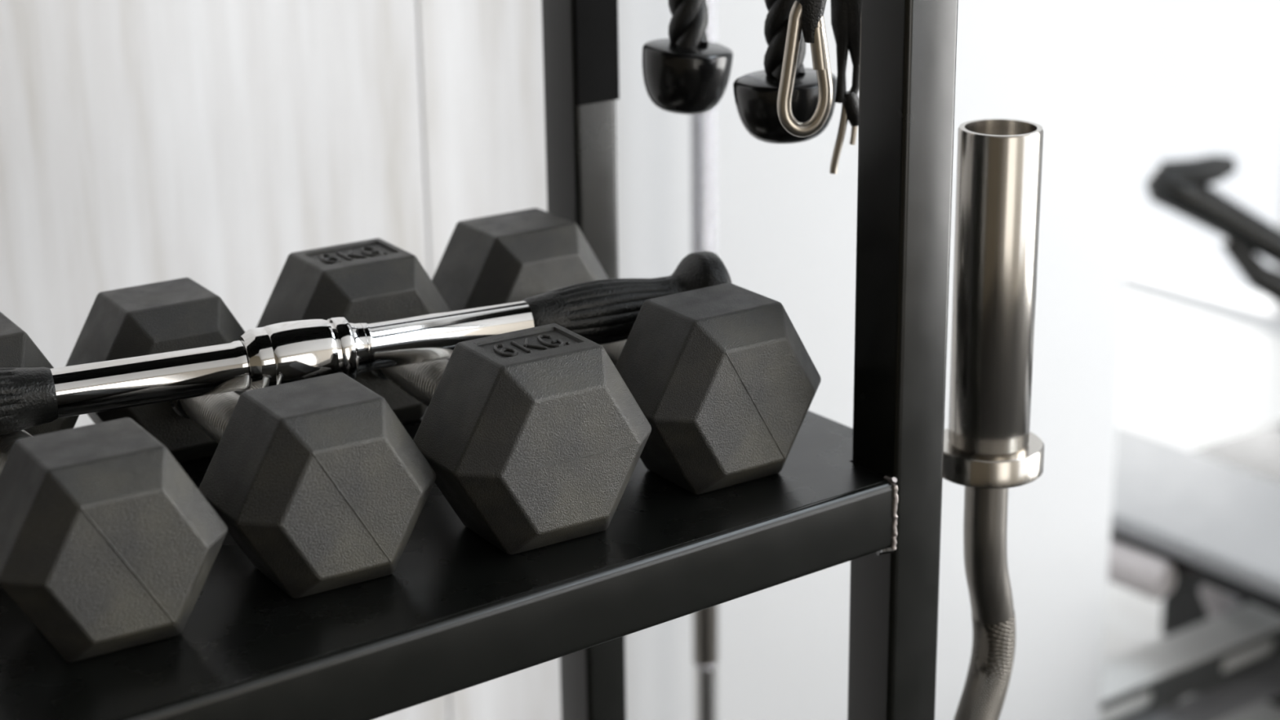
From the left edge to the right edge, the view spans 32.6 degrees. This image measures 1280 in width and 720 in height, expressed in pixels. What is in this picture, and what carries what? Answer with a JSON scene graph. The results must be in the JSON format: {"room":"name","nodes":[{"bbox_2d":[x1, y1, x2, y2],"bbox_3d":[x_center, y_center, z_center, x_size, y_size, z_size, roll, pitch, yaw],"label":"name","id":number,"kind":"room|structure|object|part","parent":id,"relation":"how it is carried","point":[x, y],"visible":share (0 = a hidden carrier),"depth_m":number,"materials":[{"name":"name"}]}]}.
{"room":"gym","nodes":[
{"label":"gym","id":0,"kind":"room"},
{"bbox_2d":[0,0,1142,719],"bbox_3d":[-0.959,-0.398,1.389,3.708,2.850,0.125,-14,22,-34],"label":"wall","id":1,"kind":"structure","parent":0,"point":[786,224],"depth_m":2.12,"materials":[{"name":"white paint"}]},
{"bbox_2d":[1102,258,1279,719],"bbox_3d":[-0.057,0.846,2.286,5.870,0.100,7.800,-14,22,-34],"label":"floor","id":2,"kind":"structure","parent":0,"point":[1190,379],"depth_m":4.45,"materials":[{"name":"white"}]},
{"bbox_2d":[1099,420,1279,719],"bbox_3d":[1.040,0.425,2.805,0.817,0.340,1.700,-14,22,-34],"label":"weight bench","id":3,"kind":"object","parent":2,"relation":"on","point":[1197,530],"visible":0.67,"depth_m":2.97,"materials":[{"name":"grey plastic"}]},
{"bbox_3d":[0.741,0.435,2.961,0.506,0.050,0.004,-14,22,-34],"label":"rail","id":4,"kind":"part","parent":3,"relation":"part of","materials":[{"name":"grey paint"}]},
{"bbox_3d":[0.985,0.315,2.727,0.260,0.026,1.660,-14,22,-34],"label":"under frame","id":5,"kind":"part","parent":3,"relation":"part of","materials":[{"name":"black"}]},
{"bbox_2d":[1144,154,1279,304],"bbox_3d":[1.285,-0.308,3.158,0.716,1.500,0.835,-14,22,-34],"label":"machine","id":6,"kind":"object","parent":2,"relation":"on","point":[1180,186],"visible":1,"depth_m":3.28,"materials":[{"name":"black metal"}]},
{"bbox_3d":[0.836,-0.274,3.283,0.113,0.068,0.059,3,19,10],"label":"lever handle","id":7,"kind":"part","parent":6,"relation":"part of","materials":[{"name":"rubber"}]},
{"bbox_3d":[1.135,-0.065,3.296,0.755,0.453,0.098,2,19,9],"label":"lever arm","id":8,"kind":"part","parent":6,"relation":"part of","materials":[{"name":"black metal"}]},
{"bbox_3d":[0.209,1.449,0.289,3.580,0.012,3.830,-14,22,-34],"label":"floor","id":9,"kind":"structure","parent":2,"relation":"on","visible":0},
{"bbox_2d":[0,0,958,719],"bbox_3d":[-0.456,0.144,1.069,1.322,1.988,0.364,-14,22,-34],"label":"storage rack","id":10,"kind":"object","parent":9,"relation":"on","point":[456,611],"visible":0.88,"depth_m":1.23,"materials":[{"name":"black metal"}]},
{"bbox_2d":[0,311,227,662],"bbox_3d":[-0.328,0.059,1.176,0.116,0.101,0.307,-12,21,-30],"label":"dumbbell","id":11,"kind":"object","parent":10,"relation":"on","point":[108,544],"visible":0.92,"depth_m":1.05,"materials":[{"name":"black rubber"}]},
{"bbox_3d":[-0.328,0.059,1.176,0.030,0.030,0.109,-12,21,-30],"label":"handle","id":12,"kind":"part","parent":11,"relation":"part of","materials":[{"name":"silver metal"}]},
{"bbox_2d":[0,250,732,435],"bbox_3d":[-0.194,0.003,1.250,0.535,0.070,0.056,-8,20,-22],"label":"bar","id":13,"kind":"object","parent":11,"relation":"on","point":[605,311],"visible":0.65,"depth_m":1.23,"materials":[{"name":"silver metal"}]},
{"bbox_2d":[65,277,435,598],"bbox_3d":[-0.229,0.036,1.242,0.114,0.100,0.307,-12,22,-30],"label":"dumbbell","id":14,"kind":"object","parent":10,"relation":"on","point":[318,482],"visible":0.79,"depth_m":1.13,"materials":[{"name":"black rubber"}]},
{"bbox_3d":[-0.229,0.036,1.242,0.030,0.030,0.109,-12,22,-30],"label":"handle","id":15,"kind":"part","parent":14,"relation":"part of","materials":[{"name":"silver metal"}]},
{"bbox_3d":[-0.442,0.147,1.085,1.281,0.004,0.357,-14,22,-34],"label":"shelf plate","id":16,"kind":"part","parent":10,"relation":"part of","materials":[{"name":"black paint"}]},
{"bbox_2d":[256,238,651,555],"bbox_3d":[-0.119,0.014,1.292,0.124,0.108,0.307,-12,22,-31],"label":"dumbbell","id":17,"kind":"object","parent":10,"relation":"on","point":[534,437],"visible":0.9,"depth_m":1.18,"materials":[{"name":"black rubber"}]},
{"bbox_3d":[-0.119,0.014,1.292,0.030,0.030,0.109,-12,22,-31],"label":"handle","id":18,"kind":"part","parent":17,"relation":"part of","materials":[{"name":"silver metal"}]},
{"bbox_3d":[-0.039,-0.023,1.551,0.036,1.988,0.040,-14,22,-34],"label":"post","id":19,"kind":"part","parent":10,"relation":"part of","materials":[{"name":"black metal"}]},
{"bbox_3d":[-0.030,-0.293,1.444,0.036,0.248,0.004,-14,22,-34],"label":"fixing plate","id":20,"kind":"part","parent":10,"relation":"part of","materials":[{"name":"black plastic"}]},
{"bbox_2d":[431,208,821,494],"bbox_3d":[-0.019,-0.012,1.370,0.121,0.106,0.307,-13,22,-32],"label":"dumbbell","id":21,"kind":"object","parent":10,"relation":"on","point":[724,381],"visible":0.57,"depth_m":1.26,"materials":[{"name":"black rubber"}]},
{"bbox_3d":[-0.019,-0.012,1.370,0.030,0.030,0.109,-13,22,-32],"label":"handle","id":22,"kind":"part","parent":21,"relation":"part of","materials":[{"name":"silver metal"}]},
{"bbox_2d":[642,0,836,143],"bbox_3d":[0.059,-0.261,1.342,0.065,0.245,0.148,-18,25,-42],"label":"rope","id":23,"kind":"object","parent":10,"relation":"hanging from","point":[684,73],"visible":0.8,"depth_m":1.37,"materials":[{"name":"black fabric"}]},
{"bbox_2d":[642,38,733,114],"bbox_3d":[0.031,-0.181,1.405,0.058,0.045,0.058,-14,22,-34],"label":"stopper","id":24,"kind":"object","parent":23,"relation":"on","point":[682,76],"depth_m":1.38,"materials":[{"name":"black plastic"}]},
{"bbox_2d":[733,67,836,143],"bbox_3d":[0.089,-0.155,1.346,0.064,0.041,0.064,-14,22,-34],"label":"stopper","id":25,"kind":"object","parent":23,"relation":"on","point":[755,93],"depth_m":1.32,"materials":[{"name":"black plastic"}]},
{"bbox_2d":[795,0,826,43],"bbox_3d":[0.097,-0.296,1.226,0.023,0.237,0.012,-2,19,-4],"label":"strap","id":26,"kind":"object","parent":10,"relation":"hanging from","point":[812,11],"visible":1,"depth_m":1.25,"materials":[{"name":"black fabric"}]},
{"bbox_2d":[777,0,832,137],"bbox_3d":[0.096,-0.170,1.268,0.033,0.082,0.010,-1,18,1],"label":"carabiner","id":27,"kind":"object","parent":26,"relation":"hanging from","point":[819,49],"visible":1,"depth_m":1.27,"materials":[{"name":"silver metal"}]},
{"bbox_2d":[829,0,861,173],"bbox_3d":[0.126,-0.252,1.291,0.026,0.291,0.024,-3,19,-6],"label":"strap","id":28,"kind":"object","parent":10,"relation":"hanging from","point":[845,14],"visible":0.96,"depth_m":1.31,"materials":[{"name":"black fabric"}]},
{"bbox_3d":[0.154,0.056,1.306,0.040,1.988,0.041,-14,22,-34],"label":"post","id":29,"kind":"part","parent":10,"relation":"part of","materials":[{"name":"black metal"}]},
{"bbox_2d":[689,0,718,719],"bbox_3d":[0.059,-0.231,2.027,0.072,2.097,0.072,-1,18,0],"label":"pole","id":30,"kind":"object","parent":9,"relation":"on","point":[703,126],"visible":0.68,"depth_m":2.05,"materials":[{"name":"silver metal"}]},
{"bbox_2d":[942,118,1044,719],"bbox_3d":[0.221,0.423,1.478,0.068,1.182,0.068,-1,18,0],"label":"bar","id":31,"kind":"object","parent":9,"relation":"on","point":[990,449],"visible":0.95,"depth_m":1.32,"materials":[{"name":"grey metal"}]},
{"bbox_2d":[1124,261,1279,333],"bbox_3d":[2.183,-1.111,3.393,0.150,2.850,7.600,-14,22,-34],"label":"window frame","id":32,"kind":"structure","parent":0,"point":[1246,320],"depth_m":4.98,"materials":[{"name":"white paint"}]},
{"bbox_2d":[1125,217,1279,325],"bbox_3d":[0.723,-1.640,5.257,0.060,2.688,2.350,-14,22,-34],"label":"window","id":33,"kind":"structure","parent":32,"relation":"in","point":[1193,291],"depth_m":4.96,"materials":[{"name":"white"}]}
]}

